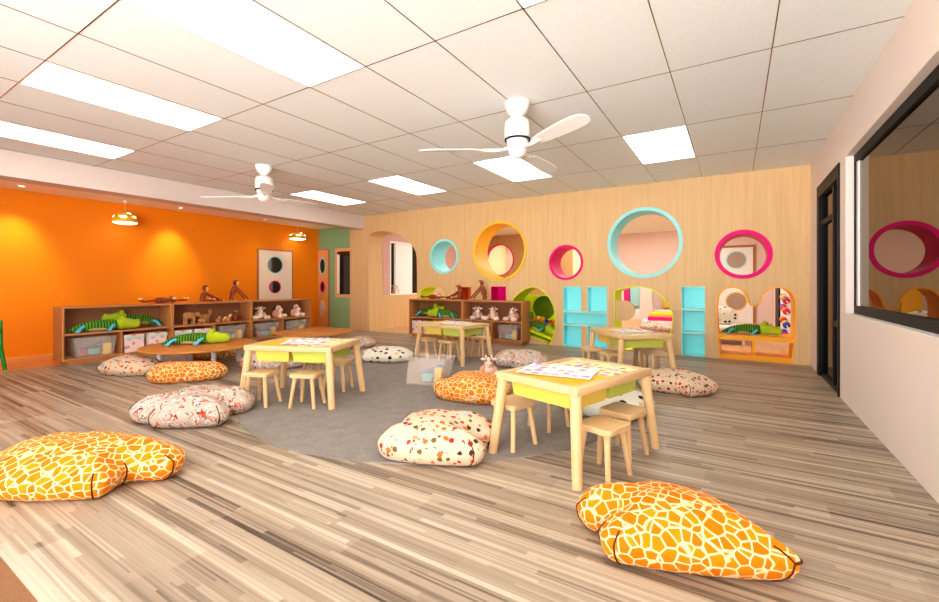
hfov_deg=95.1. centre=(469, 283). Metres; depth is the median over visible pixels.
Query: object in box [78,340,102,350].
toy rattle
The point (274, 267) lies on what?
door
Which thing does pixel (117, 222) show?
diffuser
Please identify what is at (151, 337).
storage box
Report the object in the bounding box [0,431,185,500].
cushion
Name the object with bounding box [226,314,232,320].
animal
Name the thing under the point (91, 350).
block
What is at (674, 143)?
recessed light
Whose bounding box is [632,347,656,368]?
stool
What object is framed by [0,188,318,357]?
wall
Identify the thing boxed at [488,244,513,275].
porthole
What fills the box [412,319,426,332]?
storage box
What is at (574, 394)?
table
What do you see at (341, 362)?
stool
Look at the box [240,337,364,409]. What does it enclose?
table
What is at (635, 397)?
cushion
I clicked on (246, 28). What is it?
recessed light
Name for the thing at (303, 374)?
stool
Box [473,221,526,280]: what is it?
porthole
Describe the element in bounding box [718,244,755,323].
door
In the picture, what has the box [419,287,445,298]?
frame
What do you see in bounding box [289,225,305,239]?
pendant lamp
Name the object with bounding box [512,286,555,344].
frame
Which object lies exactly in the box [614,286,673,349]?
frame
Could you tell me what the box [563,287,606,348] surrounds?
wall niche
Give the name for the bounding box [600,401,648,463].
stool
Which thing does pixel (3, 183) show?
ceiling
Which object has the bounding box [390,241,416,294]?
window
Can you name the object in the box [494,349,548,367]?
cushion
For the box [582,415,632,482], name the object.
stool
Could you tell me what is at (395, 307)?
wall
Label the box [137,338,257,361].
round table
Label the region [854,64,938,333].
window
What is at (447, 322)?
drawing sheet
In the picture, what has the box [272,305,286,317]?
cow
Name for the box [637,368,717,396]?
cushion
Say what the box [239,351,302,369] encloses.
cushion
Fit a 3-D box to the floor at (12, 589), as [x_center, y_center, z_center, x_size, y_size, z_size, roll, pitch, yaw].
[-3.283,1.060,0.706,8.272,0.060,3.150,0,0,32]
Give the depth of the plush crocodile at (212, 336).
5.40 m
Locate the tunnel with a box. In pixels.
[523,295,554,339]
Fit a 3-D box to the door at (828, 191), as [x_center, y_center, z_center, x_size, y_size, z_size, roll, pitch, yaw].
[3.708,-0.037,4.411,0.072,2.135,1.217,0,0,32]
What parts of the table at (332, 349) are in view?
leg, rail, leg, long rail, long rail, leg, rail, leg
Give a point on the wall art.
(782, 298)
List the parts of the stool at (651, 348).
leg, leg, seat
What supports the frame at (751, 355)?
attached to the wall at (775, 204)
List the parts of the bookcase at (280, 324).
panel, panel, panel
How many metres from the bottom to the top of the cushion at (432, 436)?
0.214 m
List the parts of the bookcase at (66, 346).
panel, panel, panel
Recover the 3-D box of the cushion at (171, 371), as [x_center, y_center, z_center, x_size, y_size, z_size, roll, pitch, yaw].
[-3.032,0.927,4.600,0.766,0.206,0.374,0,0,-14]
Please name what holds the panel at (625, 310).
attached to the wall at (775, 204)
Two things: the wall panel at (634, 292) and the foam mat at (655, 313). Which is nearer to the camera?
the foam mat at (655, 313)
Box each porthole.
[430,239,458,273]
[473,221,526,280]
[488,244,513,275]
[549,245,582,279]
[607,207,682,277]
[715,230,772,278]
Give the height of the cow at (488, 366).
0.243 m
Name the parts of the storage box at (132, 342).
lid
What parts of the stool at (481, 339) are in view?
leg, seat, leg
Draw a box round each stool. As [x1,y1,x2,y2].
[244,368,281,407]
[288,369,325,408]
[299,362,325,388]
[323,358,353,391]
[421,337,436,359]
[438,339,459,362]
[451,335,470,353]
[470,336,490,357]
[491,394,537,452]
[527,403,569,432]
[581,346,603,360]
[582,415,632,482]
[600,350,624,363]
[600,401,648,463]
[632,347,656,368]
[643,350,668,369]
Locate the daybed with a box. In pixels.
[719,324,746,344]
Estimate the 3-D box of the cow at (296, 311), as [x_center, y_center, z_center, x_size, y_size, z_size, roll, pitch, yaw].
[-3.387,0.518,8.409,0.234,0.243,0.316,0,0,7]
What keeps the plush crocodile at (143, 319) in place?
on the bookcase at (66, 346)
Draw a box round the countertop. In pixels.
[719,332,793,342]
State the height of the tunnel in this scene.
0.765 m
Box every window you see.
[335,248,349,297]
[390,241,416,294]
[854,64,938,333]
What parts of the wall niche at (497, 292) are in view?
panel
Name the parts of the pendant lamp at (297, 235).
lamp shade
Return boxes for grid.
[0,0,903,215]
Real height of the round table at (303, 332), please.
0.272 m
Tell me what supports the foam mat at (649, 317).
on the foam mat
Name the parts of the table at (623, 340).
leg, long rail, leg, leg, rail, long rail, leg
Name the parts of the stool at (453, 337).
leg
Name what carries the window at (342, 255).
in the wall at (332, 239)
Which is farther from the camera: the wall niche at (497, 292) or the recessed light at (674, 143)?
the wall niche at (497, 292)
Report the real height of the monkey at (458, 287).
0.275 m
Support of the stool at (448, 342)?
on the round rug at (351, 431)
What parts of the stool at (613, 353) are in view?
seat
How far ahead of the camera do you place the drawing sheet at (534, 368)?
2.62 m
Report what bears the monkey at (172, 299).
on the bookcase at (222, 309)
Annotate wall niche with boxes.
[461,287,470,299]
[491,286,505,299]
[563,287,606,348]
[682,287,704,356]
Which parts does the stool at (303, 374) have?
leg, leg, seat, leg, leg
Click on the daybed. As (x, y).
(721, 326)
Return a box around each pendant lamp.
[112,201,137,224]
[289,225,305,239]
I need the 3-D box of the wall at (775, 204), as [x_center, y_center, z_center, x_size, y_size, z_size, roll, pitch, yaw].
[0.914,-0.240,7.793,8.262,2.540,0.450,0,0,32]
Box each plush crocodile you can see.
[64,315,140,333]
[102,310,162,325]
[161,329,229,345]
[416,304,443,314]
[428,306,459,318]
[530,321,553,335]
[720,321,781,335]
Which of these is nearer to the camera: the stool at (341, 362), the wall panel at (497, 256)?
the stool at (341, 362)
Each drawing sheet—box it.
[280,338,329,343]
[440,321,469,323]
[516,363,599,379]
[561,360,636,374]
[610,329,655,332]
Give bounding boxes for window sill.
[846,313,938,338]
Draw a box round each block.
[79,350,98,355]
[88,348,99,353]
[102,342,111,353]
[235,330,241,337]
[269,327,275,334]
[422,373,432,380]
[434,367,443,382]
[512,330,517,339]
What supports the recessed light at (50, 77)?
in the ceiling at (604, 43)
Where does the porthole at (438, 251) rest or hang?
attached to the wall at (775, 204)
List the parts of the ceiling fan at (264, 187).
blade, blade arm, motor, blade, blade arm, blade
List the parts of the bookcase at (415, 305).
panel, panel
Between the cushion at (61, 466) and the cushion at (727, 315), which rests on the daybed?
the cushion at (727, 315)
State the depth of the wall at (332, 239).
10.15 m
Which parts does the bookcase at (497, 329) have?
panel, panel, panel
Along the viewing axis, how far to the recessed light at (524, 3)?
2.30 m
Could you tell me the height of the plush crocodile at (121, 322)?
0.202 m
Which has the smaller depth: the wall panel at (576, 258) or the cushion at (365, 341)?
the cushion at (365, 341)
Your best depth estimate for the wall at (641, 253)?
12.51 m
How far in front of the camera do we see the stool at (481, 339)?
6.03 m
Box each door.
[257,248,292,299]
[318,249,329,326]
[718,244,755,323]
[817,162,839,396]
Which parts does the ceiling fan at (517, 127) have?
blade, blade arm, motor, blade arm, blade arm, blade, blade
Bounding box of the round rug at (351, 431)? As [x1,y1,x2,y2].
[237,357,631,464]
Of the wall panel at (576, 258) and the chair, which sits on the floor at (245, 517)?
the chair
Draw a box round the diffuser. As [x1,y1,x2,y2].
[112,221,136,224]
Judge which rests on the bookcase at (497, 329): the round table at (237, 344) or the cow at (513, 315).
the cow at (513, 315)
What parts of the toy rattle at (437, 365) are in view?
handle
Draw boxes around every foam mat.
[648,316,671,320]
[649,311,671,316]
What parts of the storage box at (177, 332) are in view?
lid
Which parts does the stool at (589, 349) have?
seat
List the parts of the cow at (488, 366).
arm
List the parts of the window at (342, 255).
sash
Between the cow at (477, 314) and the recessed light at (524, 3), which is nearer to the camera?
the recessed light at (524, 3)
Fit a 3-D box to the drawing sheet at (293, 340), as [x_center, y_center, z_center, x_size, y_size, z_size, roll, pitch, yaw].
[-1.494,0.521,3.931,0.360,0.001,0.400,0,0,-7]
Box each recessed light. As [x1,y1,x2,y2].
[0,121,133,158]
[20,62,221,130]
[122,0,364,86]
[290,190,364,204]
[368,175,444,194]
[473,156,551,181]
[517,0,544,7]
[622,125,694,163]
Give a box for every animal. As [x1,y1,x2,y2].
[183,312,201,324]
[197,315,207,323]
[201,309,211,322]
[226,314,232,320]
[233,310,242,320]
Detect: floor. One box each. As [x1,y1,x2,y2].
[0,319,938,601]
[0,556,37,601]
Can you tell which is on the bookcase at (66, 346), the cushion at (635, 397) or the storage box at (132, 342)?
the storage box at (132, 342)
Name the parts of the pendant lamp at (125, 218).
lamp shade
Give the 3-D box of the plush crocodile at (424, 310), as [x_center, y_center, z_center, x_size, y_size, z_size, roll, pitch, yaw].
[-0.777,0.501,8.420,0.690,0.243,0.182,0,0,32]
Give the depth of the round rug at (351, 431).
3.37 m
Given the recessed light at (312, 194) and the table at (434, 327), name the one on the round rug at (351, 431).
the table at (434, 327)
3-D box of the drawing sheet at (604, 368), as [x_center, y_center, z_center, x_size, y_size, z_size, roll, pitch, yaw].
[0.823,0.534,2.752,0.260,0.001,0.440,0,0,-44]
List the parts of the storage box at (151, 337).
lid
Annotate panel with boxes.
[488,245,505,274]
[573,249,580,274]
[616,300,634,320]
[624,288,629,301]
[630,287,640,305]
[639,287,653,320]
[663,299,669,307]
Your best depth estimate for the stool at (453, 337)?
6.35 m
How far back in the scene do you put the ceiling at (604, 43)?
3.34 m
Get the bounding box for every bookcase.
[53,303,171,364]
[171,300,250,338]
[243,298,310,341]
[409,298,463,338]
[462,300,529,345]
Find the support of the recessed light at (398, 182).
in the ceiling at (604, 43)
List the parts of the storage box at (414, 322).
lid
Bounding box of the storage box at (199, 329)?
[187,327,210,332]
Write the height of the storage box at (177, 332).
0.248 m
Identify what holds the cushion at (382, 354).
on the round rug at (351, 431)
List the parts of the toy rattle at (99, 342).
handle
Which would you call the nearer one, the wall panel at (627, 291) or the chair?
the chair
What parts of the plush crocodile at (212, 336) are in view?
leg, leg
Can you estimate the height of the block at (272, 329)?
0.154 m
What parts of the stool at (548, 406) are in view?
leg, leg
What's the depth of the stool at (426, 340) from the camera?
5.90 m
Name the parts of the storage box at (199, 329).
lid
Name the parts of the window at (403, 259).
sash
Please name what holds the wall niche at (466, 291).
attached to the wall at (775, 204)
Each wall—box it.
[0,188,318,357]
[319,227,349,328]
[350,165,810,365]
[382,233,455,328]
[488,234,572,294]
[506,231,771,323]
[772,0,938,503]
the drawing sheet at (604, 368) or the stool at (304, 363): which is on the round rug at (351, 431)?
the stool at (304, 363)
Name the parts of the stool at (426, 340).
leg, seat, leg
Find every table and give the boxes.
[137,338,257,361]
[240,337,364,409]
[273,328,351,337]
[414,320,492,366]
[488,357,659,490]
[589,327,675,368]
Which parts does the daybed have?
mattress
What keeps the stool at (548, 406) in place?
on the round rug at (351, 431)
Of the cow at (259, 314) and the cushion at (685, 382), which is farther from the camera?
the cow at (259, 314)
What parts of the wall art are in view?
black post, panel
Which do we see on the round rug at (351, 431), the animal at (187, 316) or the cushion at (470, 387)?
the cushion at (470, 387)
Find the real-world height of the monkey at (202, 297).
0.275 m
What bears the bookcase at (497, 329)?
on the floor at (245, 517)
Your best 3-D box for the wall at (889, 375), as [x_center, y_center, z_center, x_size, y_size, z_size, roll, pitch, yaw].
[3.593,-0.240,4.128,0.150,2.540,16.200,0,0,32]
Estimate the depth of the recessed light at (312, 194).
7.48 m
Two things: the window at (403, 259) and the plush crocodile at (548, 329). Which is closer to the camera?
the plush crocodile at (548, 329)
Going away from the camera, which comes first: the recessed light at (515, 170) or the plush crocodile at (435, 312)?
the recessed light at (515, 170)
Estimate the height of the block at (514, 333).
0.154 m
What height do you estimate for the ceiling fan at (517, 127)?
0.462 m
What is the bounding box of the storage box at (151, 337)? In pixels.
[141,331,166,345]
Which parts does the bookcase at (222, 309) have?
panel, panel, panel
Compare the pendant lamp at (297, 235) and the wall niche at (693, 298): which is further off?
the pendant lamp at (297, 235)
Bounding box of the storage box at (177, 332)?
[174,329,191,336]
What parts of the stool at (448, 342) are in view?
leg, leg, seat, leg, leg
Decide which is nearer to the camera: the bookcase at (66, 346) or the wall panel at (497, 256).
the bookcase at (66, 346)
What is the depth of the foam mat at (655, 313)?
10.75 m
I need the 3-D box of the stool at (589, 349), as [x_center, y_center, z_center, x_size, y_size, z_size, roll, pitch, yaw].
[1.443,0.891,5.056,0.216,0.285,0.238,0,0,-6]
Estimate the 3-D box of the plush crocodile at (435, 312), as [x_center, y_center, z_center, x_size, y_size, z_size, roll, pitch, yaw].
[-0.487,0.530,8.094,0.740,0.212,0.194,0,0,32]
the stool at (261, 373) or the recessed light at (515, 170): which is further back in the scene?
the recessed light at (515, 170)
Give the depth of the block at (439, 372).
4.36 m
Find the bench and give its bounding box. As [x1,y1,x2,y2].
[632,309,671,319]
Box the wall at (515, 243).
[488,234,572,294]
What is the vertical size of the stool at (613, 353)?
0.285 m
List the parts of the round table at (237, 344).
leg, leg, leg, leg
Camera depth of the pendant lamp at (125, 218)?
6.79 m
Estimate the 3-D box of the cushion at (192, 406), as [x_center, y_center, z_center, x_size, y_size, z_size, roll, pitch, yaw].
[-2.152,0.927,3.355,0.801,0.206,0.703,0,0,3]
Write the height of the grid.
0.002 m
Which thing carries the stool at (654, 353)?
on the floor at (245, 517)
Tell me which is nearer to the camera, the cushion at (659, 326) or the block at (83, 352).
the block at (83, 352)
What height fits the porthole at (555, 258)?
0.582 m
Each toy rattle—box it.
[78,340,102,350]
[419,364,442,373]
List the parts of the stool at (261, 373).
leg, leg, seat, leg, leg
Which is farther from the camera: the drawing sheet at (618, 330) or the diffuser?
the diffuser
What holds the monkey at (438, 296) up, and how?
on the bookcase at (415, 305)
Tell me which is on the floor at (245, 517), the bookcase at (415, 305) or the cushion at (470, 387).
the bookcase at (415, 305)
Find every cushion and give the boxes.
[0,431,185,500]
[97,355,161,375]
[128,385,254,427]
[146,361,227,383]
[185,349,241,358]
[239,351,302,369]
[347,336,375,348]
[361,346,413,362]
[378,409,491,465]
[433,370,511,403]
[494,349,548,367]
[562,390,655,419]
[576,481,802,581]
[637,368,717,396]
[639,321,671,332]
[718,306,738,324]
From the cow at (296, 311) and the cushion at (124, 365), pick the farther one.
the cow at (296, 311)
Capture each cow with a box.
[253,306,270,319]
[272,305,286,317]
[290,304,304,316]
[470,306,483,319]
[479,355,497,374]
[483,307,499,320]
[503,307,518,321]
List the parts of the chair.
backrest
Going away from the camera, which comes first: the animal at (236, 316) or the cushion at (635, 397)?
the cushion at (635, 397)
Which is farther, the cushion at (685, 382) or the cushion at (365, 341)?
the cushion at (365, 341)
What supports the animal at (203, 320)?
on the bookcase at (222, 309)
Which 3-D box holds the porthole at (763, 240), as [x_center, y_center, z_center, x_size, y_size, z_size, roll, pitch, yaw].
[3.812,-0.401,5.997,0.664,0.664,0.468,0,0,32]
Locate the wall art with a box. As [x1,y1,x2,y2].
[775,288,790,343]
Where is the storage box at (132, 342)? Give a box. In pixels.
[123,333,144,352]
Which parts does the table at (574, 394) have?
leg, long rail, rail, leg, rail, long rail, leg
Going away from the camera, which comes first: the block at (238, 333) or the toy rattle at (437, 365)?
the toy rattle at (437, 365)
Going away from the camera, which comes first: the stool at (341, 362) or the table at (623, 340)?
the stool at (341, 362)
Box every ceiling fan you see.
[204,164,317,206]
[420,98,590,172]
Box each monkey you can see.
[138,296,188,302]
[199,285,223,300]
[229,280,249,300]
[420,294,448,298]
[445,285,462,299]
[469,280,486,299]
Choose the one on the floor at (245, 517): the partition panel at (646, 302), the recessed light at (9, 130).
the partition panel at (646, 302)
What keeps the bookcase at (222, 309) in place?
on the floor at (245, 517)
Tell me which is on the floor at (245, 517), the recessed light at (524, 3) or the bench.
the bench
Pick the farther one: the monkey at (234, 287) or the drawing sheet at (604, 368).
the monkey at (234, 287)
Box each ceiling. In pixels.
[0,0,913,235]
[0,180,336,228]
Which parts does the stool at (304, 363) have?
leg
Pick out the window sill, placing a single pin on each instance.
(918, 331)
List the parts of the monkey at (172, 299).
leg, arm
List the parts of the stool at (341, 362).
leg, seat, leg, leg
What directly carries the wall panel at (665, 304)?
attached to the wall at (641, 253)
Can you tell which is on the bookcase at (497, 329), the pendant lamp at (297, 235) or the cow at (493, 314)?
the cow at (493, 314)
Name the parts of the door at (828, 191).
pane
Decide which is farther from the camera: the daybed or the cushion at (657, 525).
the daybed
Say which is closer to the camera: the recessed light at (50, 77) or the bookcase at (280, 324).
the recessed light at (50, 77)
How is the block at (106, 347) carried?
in the tub
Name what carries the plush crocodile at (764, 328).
on the frame at (751, 355)
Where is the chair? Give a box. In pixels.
[0,320,6,370]
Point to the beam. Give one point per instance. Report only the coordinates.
(14, 166)
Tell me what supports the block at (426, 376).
in the tub
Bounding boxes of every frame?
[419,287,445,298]
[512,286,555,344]
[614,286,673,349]
[716,286,796,363]
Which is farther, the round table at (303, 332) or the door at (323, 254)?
the door at (323, 254)
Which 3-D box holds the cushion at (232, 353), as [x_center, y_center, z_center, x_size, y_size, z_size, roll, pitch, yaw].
[-3.618,0.938,6.113,0.669,0.185,0.646,0,0,32]
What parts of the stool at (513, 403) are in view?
seat, leg, leg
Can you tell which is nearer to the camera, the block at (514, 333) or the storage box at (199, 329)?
the storage box at (199, 329)
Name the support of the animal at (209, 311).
on the bookcase at (222, 309)
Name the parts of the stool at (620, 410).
leg, seat, leg, leg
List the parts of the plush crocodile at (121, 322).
leg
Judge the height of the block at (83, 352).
0.060 m
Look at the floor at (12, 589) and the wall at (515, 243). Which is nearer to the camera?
the floor at (12, 589)
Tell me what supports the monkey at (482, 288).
on the bookcase at (497, 329)
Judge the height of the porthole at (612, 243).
1.066 m
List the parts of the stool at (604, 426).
leg, leg, seat, leg, leg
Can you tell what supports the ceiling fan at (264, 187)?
hanging from the ceiling at (604, 43)
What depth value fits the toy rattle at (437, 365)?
4.49 m
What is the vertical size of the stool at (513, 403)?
0.285 m
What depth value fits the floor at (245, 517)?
1.95 m
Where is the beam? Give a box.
[0,149,363,229]
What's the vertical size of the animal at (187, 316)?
0.192 m
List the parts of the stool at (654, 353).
leg, leg, seat, leg, leg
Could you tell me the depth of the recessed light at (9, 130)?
4.54 m

